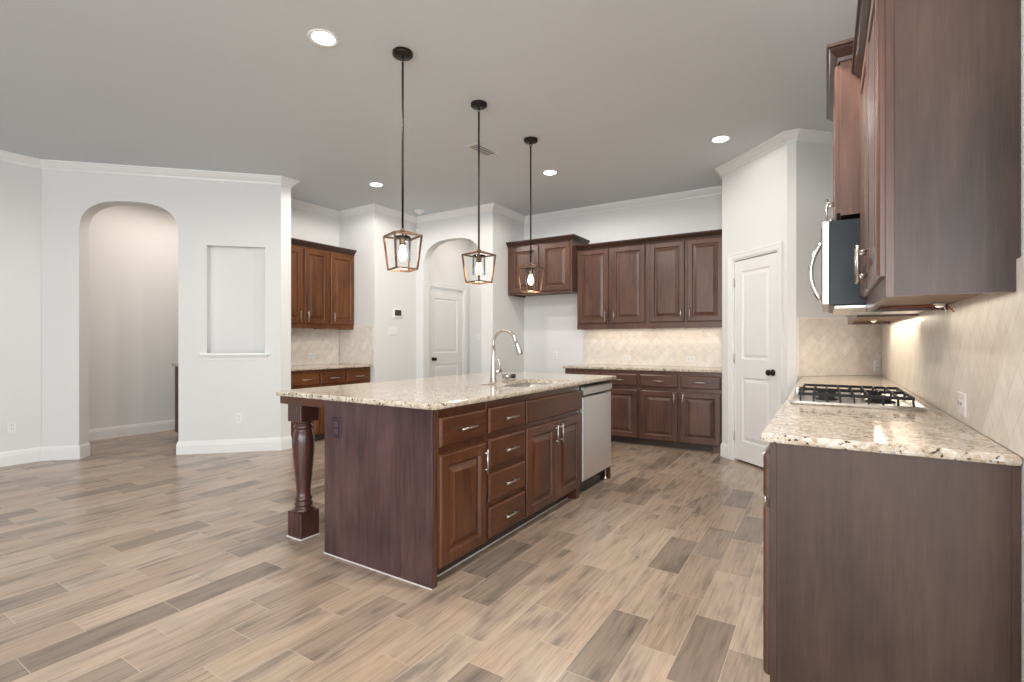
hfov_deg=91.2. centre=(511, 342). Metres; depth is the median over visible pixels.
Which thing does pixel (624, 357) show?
outlet
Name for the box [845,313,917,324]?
upper cabinet
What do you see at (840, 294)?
microwave
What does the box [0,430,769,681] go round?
floor
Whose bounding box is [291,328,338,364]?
tiled wall
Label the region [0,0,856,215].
ceiling
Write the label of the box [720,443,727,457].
baseboard
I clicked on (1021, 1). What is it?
wall
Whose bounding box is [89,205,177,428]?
wall
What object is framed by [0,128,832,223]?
trim
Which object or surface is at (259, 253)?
wall
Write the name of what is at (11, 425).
outlet
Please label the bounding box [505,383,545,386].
sink
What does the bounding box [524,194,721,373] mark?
wall
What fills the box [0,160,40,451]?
wall
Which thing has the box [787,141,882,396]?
wall
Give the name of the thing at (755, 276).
door
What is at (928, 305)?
wire
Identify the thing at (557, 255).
upper cabinet
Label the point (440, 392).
countertop
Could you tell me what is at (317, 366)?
countertop
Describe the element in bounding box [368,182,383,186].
recessed light
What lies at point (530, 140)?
pendant light
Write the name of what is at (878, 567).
base cabinet
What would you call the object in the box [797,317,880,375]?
tiled wall
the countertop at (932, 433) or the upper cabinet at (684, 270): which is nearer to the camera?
the countertop at (932, 433)
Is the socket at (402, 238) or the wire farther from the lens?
the socket at (402, 238)
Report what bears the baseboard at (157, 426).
attached to the wall at (133, 250)
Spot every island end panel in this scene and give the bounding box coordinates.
[324,400,436,589]
[603,380,610,478]
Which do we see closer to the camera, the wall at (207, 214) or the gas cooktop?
the gas cooktop
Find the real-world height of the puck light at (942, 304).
0.016 m
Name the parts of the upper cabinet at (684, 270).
door, crown moulding, door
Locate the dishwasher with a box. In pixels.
[579,381,611,492]
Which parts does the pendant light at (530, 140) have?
lamp shade, rod, bulb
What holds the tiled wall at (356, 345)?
attached to the wall at (378, 291)
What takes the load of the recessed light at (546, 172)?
in the ceiling
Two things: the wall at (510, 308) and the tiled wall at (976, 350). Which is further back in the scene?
the wall at (510, 308)
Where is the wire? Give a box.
[880,305,954,311]
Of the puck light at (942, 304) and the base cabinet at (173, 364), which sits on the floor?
the base cabinet at (173, 364)
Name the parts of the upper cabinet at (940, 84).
handle, crown moulding, handle, door, door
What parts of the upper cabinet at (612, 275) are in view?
door, crown moulding, door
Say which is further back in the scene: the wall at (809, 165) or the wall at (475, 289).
the wall at (475, 289)
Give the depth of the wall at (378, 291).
7.09 m
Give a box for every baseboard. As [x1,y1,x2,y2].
[0,442,89,466]
[89,419,174,440]
[176,436,291,454]
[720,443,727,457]
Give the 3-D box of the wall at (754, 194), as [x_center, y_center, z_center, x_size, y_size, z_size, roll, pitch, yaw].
[2.411,-0.325,4.930,0.120,3.080,0.919,0,0,-13]
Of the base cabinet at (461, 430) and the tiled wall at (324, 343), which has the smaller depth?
the base cabinet at (461, 430)
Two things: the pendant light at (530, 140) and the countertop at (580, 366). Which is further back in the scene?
the countertop at (580, 366)
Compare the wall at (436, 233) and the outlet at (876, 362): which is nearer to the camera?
the outlet at (876, 362)
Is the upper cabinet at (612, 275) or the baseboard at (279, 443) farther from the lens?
the upper cabinet at (612, 275)
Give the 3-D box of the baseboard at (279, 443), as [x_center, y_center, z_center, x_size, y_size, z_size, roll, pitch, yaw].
[-3.090,1.143,5.629,1.147,0.143,0.181,0,0,-13]
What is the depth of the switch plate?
7.09 m
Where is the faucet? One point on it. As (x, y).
(493, 373)
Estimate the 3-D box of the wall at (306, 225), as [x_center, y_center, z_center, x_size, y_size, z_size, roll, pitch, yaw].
[-2.639,-0.325,7.056,0.130,3.080,2.050,0,0,32]
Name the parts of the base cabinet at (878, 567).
drawer, door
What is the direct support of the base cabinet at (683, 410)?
on the floor
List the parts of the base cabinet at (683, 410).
door, drawer, drawer, door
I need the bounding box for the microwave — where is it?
[808,218,922,315]
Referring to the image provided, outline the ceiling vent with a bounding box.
[465,142,498,157]
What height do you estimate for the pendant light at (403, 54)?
1.400 m
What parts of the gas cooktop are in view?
burner, burner, burner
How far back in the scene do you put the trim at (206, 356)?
5.53 m
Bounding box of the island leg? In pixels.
[280,396,324,540]
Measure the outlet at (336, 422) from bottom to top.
0.117 m
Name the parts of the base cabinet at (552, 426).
door, handle, handle, door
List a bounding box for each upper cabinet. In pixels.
[291,238,330,328]
[328,246,356,329]
[506,234,589,297]
[576,238,647,329]
[646,229,721,328]
[826,37,860,220]
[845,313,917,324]
[851,0,1019,311]
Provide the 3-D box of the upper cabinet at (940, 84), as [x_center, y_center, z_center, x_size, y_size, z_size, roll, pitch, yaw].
[1.455,-0.691,1.818,0.347,1.108,1.012,0,0,32]
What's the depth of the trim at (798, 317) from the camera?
4.44 m
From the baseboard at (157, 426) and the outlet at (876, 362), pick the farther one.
the baseboard at (157, 426)
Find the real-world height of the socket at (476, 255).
0.097 m
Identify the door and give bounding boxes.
[429,282,466,376]
[728,241,782,466]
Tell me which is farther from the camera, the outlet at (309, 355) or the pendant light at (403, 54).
the outlet at (309, 355)
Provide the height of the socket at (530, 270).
0.097 m
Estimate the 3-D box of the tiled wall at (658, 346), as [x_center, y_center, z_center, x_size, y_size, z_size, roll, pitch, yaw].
[1.804,0.058,6.452,1.900,0.485,0.009,0,0,32]
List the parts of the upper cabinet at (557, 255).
door, crown moulding, door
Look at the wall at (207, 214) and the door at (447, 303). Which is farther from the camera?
the door at (447, 303)
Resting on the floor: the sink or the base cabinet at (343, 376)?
the base cabinet at (343, 376)
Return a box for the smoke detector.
[414,209,424,214]
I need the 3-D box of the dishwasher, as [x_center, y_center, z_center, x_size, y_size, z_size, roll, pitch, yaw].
[0.467,0.781,4.343,0.616,0.868,0.620,0,0,32]
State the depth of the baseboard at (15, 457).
5.15 m
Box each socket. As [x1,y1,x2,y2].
[396,234,410,244]
[472,254,485,262]
[525,265,534,273]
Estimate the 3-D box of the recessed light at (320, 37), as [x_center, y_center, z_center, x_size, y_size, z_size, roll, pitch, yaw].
[-1.155,-1.861,3.067,0.184,0.007,0.184,0,0,32]
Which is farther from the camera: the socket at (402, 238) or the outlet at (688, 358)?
the outlet at (688, 358)
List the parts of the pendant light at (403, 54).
rod, bulb, lamp shade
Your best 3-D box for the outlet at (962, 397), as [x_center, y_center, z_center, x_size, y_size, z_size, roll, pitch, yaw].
[1.677,0.228,1.870,0.009,0.085,0.117,0,0,32]
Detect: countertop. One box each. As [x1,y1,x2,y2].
[276,372,615,409]
[291,363,372,370]
[563,364,721,372]
[760,375,1021,465]
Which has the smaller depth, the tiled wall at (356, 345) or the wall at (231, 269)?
the wall at (231, 269)
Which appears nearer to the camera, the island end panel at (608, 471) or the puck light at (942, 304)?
the puck light at (942, 304)
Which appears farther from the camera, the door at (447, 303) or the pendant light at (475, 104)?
the door at (447, 303)
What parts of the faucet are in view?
spout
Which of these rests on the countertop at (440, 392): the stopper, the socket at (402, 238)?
the stopper
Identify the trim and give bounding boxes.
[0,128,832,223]
[199,353,269,359]
[798,317,847,375]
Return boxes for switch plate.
[389,327,396,334]
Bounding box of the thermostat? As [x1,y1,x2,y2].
[393,309,402,317]
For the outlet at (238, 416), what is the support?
attached to the wall at (207, 214)
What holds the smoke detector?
attached to the ceiling
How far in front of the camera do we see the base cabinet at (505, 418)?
2.98 m
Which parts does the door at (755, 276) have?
knob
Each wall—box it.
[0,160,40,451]
[41,169,280,446]
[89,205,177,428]
[210,247,253,352]
[253,185,290,436]
[291,206,338,365]
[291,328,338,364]
[339,212,469,381]
[339,325,373,364]
[417,211,497,377]
[470,240,480,373]
[498,213,523,371]
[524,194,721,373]
[584,327,721,367]
[722,143,786,443]
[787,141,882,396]
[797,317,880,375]
[881,256,1023,457]
[894,0,1023,681]
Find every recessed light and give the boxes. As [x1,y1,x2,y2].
[307,29,338,46]
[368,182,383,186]
[542,170,557,175]
[710,135,730,143]
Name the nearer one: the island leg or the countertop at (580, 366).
the island leg
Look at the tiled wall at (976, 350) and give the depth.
1.76 m
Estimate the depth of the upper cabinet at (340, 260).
6.82 m
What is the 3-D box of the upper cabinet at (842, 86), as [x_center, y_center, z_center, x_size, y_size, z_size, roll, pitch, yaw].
[1.858,-0.976,2.551,0.443,0.778,0.874,0,0,32]
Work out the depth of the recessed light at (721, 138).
4.59 m
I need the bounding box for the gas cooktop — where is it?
[789,384,928,410]
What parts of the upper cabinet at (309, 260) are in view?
door, crown moulding, door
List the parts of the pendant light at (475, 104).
lamp shade, bulb, rod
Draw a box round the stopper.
[501,373,515,378]
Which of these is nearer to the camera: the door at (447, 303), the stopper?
the stopper
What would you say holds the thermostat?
attached to the wall at (378, 291)
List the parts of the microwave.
handle, control panel, door, underside panel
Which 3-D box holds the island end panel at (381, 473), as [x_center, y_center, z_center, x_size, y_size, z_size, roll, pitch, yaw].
[-0.729,0.773,2.692,0.818,0.884,0.045,0,0,32]
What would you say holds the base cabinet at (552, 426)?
on the floor
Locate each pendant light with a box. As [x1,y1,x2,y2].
[383,47,422,271]
[461,100,495,284]
[517,136,543,292]
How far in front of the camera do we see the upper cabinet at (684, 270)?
5.93 m
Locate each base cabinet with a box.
[172,363,177,432]
[291,367,369,442]
[437,402,488,576]
[475,395,524,552]
[514,383,580,529]
[565,368,640,443]
[639,371,721,453]
[763,443,1020,681]
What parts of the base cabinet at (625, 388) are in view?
drawer, drawer, door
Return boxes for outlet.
[7,421,16,433]
[235,413,242,422]
[307,353,314,358]
[332,417,340,438]
[622,355,630,360]
[686,356,695,361]
[873,359,879,371]
[958,391,966,416]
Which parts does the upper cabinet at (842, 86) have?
handle, door, door, crown moulding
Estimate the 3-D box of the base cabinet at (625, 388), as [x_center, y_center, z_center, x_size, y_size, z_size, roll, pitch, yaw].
[1.237,0.773,6.414,0.969,0.884,0.658,0,0,32]
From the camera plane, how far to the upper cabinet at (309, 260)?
6.41 m
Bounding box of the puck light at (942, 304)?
[933,303,945,306]
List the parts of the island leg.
leg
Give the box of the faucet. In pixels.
[490,329,522,381]
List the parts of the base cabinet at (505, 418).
drawer, drawer, drawer, drawer, handle, handle, handle, handle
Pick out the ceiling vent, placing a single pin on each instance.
(485, 151)
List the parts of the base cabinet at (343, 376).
drawer, door, door, drawer, drawer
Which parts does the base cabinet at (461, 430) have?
drawer, door, handle, handle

